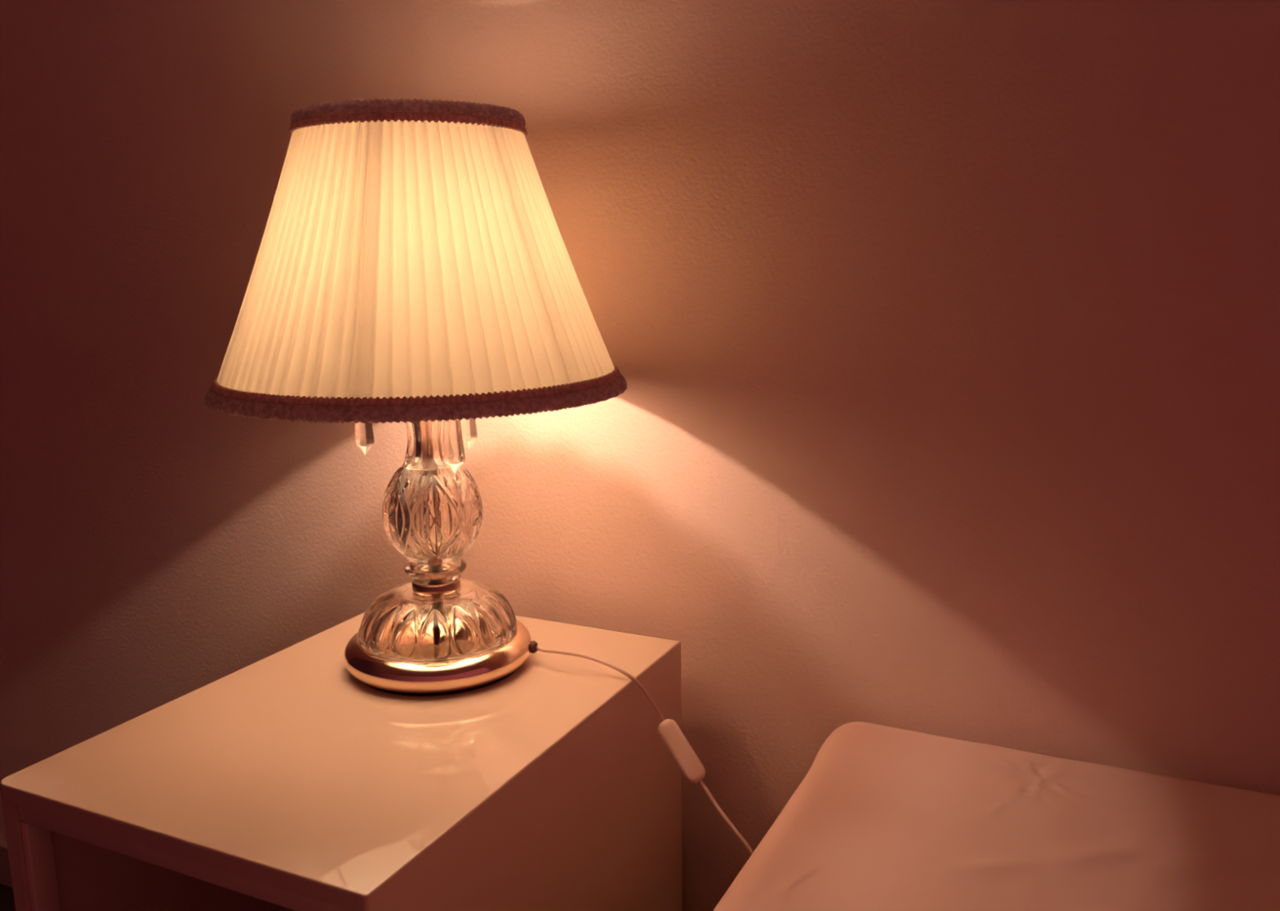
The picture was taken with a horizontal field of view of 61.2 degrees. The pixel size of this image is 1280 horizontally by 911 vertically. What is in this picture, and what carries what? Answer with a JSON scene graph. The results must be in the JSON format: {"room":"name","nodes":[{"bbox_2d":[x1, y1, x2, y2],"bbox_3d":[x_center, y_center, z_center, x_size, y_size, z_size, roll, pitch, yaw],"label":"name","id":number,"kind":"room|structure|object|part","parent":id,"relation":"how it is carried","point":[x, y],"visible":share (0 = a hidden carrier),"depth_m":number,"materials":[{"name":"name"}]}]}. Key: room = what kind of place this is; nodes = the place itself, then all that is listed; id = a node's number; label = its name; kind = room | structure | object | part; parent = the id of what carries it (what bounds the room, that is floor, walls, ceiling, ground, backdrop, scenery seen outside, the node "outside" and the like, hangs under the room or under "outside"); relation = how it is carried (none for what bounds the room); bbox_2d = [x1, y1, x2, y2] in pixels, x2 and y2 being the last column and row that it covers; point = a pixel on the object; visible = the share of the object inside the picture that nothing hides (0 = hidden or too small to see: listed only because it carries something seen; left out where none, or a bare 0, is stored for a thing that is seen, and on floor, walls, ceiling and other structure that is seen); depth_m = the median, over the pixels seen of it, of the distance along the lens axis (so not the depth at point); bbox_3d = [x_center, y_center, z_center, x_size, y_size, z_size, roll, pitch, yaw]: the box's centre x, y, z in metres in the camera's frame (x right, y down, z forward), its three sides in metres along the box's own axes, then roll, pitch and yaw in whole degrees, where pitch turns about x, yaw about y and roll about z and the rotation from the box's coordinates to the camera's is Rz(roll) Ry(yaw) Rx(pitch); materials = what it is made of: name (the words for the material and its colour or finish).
{"room":"bedroom","nodes":[
{"label":"bedroom","id":0,"kind":"room"},
{"bbox_2d":[0,884,15,910],"bbox_3d":[-0.414,1.074,-0.228,4.800,0.120,3.265,4,12,25],"label":"floor","id":1,"kind":"structure","parent":0,"point":[6,895],"depth_m":1.62,"materials":[{"name":"brown wood"}]},
{"bbox_2d":[0,612,682,910],"bbox_3d":[-0.209,0.489,0.962,0.337,0.577,0.461,4,12,25],"label":"nightstand","id":2,"kind":"object","parent":1,"relation":"on","point":[286,780],"visible":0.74,"depth_m":0.82,"materials":[{"name":"beige paint"}]},
{"bbox_3d":[-0.353,0.484,1.034,0.014,0.564,0.456,4,12,25],"label":"panel","id":3,"kind":"part","parent":2,"relation":"part of","materials":[{"name":"beige paint"}]},
{"bbox_3d":[-0.305,0.266,0.722,0.307,0.014,0.018,4,12,25],"label":"rail","id":4,"kind":"part","parent":2,"relation":"part of","materials":[{"name":"beige paint"}]},
{"bbox_2d":[204,97,753,855],"bbox_3d":[-0.127,0.241,0.971,0.483,1.060,0.352,4,12,25],"label":"table lamp","id":5,"kind":"object","parent":2,"relation":"on","point":[413,266],"depth_m":0.82,"materials":[{"name":"beige fabric"}]},
{"bbox_3d":[-0.191,-0.279,0.900,0.192,0.011,0.191,4,12,25],"label":"trim","id":6,"kind":"part","parent":5,"relation":"part of","materials":[{"name":"brown fabric"}]},
{"bbox_3d":[-0.189,-0.061,0.942,0.355,0.012,0.355,4,12,25],"label":"trim","id":7,"kind":"part","parent":5,"relation":"part of","materials":[{"name":"brown fabric"}]},
{"bbox_3d":[-0.185,-0.001,0.953,0.089,0.192,0.089,4,12,25],"label":"glass","id":8,"kind":"part","parent":5,"relation":"part of","materials":[{"name":"clear glass"}]},
{"bbox_3d":[0.026,0.464,1.029,0.225,0.595,0.112,4,12,25],"label":"lamp cord","id":9,"kind":"part","parent":5,"relation":"part of","materials":[{"name":"white plastic"}]},
{"bbox_2d":[657,719,706,783],"bbox_3d":[0.036,0.258,0.945,0.047,0.047,0.026,4,12,25],"label":"switch","id":10,"kind":"object","parent":5,"relation":"attached to","point":[677,744],"depth_m":0.94,"materials":[{"name":"beige plastic"}]},
{"bbox_3d":[-0.062,0.507,0.896,0.014,0.564,0.456,4,12,25],"label":"panel","id":11,"kind":"part","parent":2,"relation":"part of","materials":[{"name":"beige paint"}]},
{"bbox_3d":[0.173,0.697,0.009,0.888,0.518,1.938,4,12,25],"label":"bed","id":12,"kind":"object","parent":1,"relation":"on","visible":0,"materials":[{"name":"cotton fabric"}]},
{"bbox_2d":[713,721,1279,910],"bbox_3d":[0.171,0.546,-0.020,0.908,0.226,1.953,4,12,25],"label":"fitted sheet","id":13,"kind":"object","parent":12,"relation":"on","point":[882,818],"visible":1,"depth_m":0.79,"materials":[{"name":"fabric"}]},
{"bbox_2d":[0,0,1279,910],"bbox_3d":[0.251,-0.501,0.915,4.800,2.570,0.120,4,12,25],"label":"wall","id":14,"kind":"structure","parent":0,"point":[943,336],"depth_m":1.00,"materials":[{"name":"paint"}]},
{"bbox_2d":[0,839,13,888],"bbox_3d":[0.236,0.719,1.086,4.800,0.070,0.014,4,12,25],"label":"baseboard","id":15,"kind":"structure","parent":14,"relation":"attached to","point":[5,871],"depth_m":1.65,"materials":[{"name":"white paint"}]}
]}

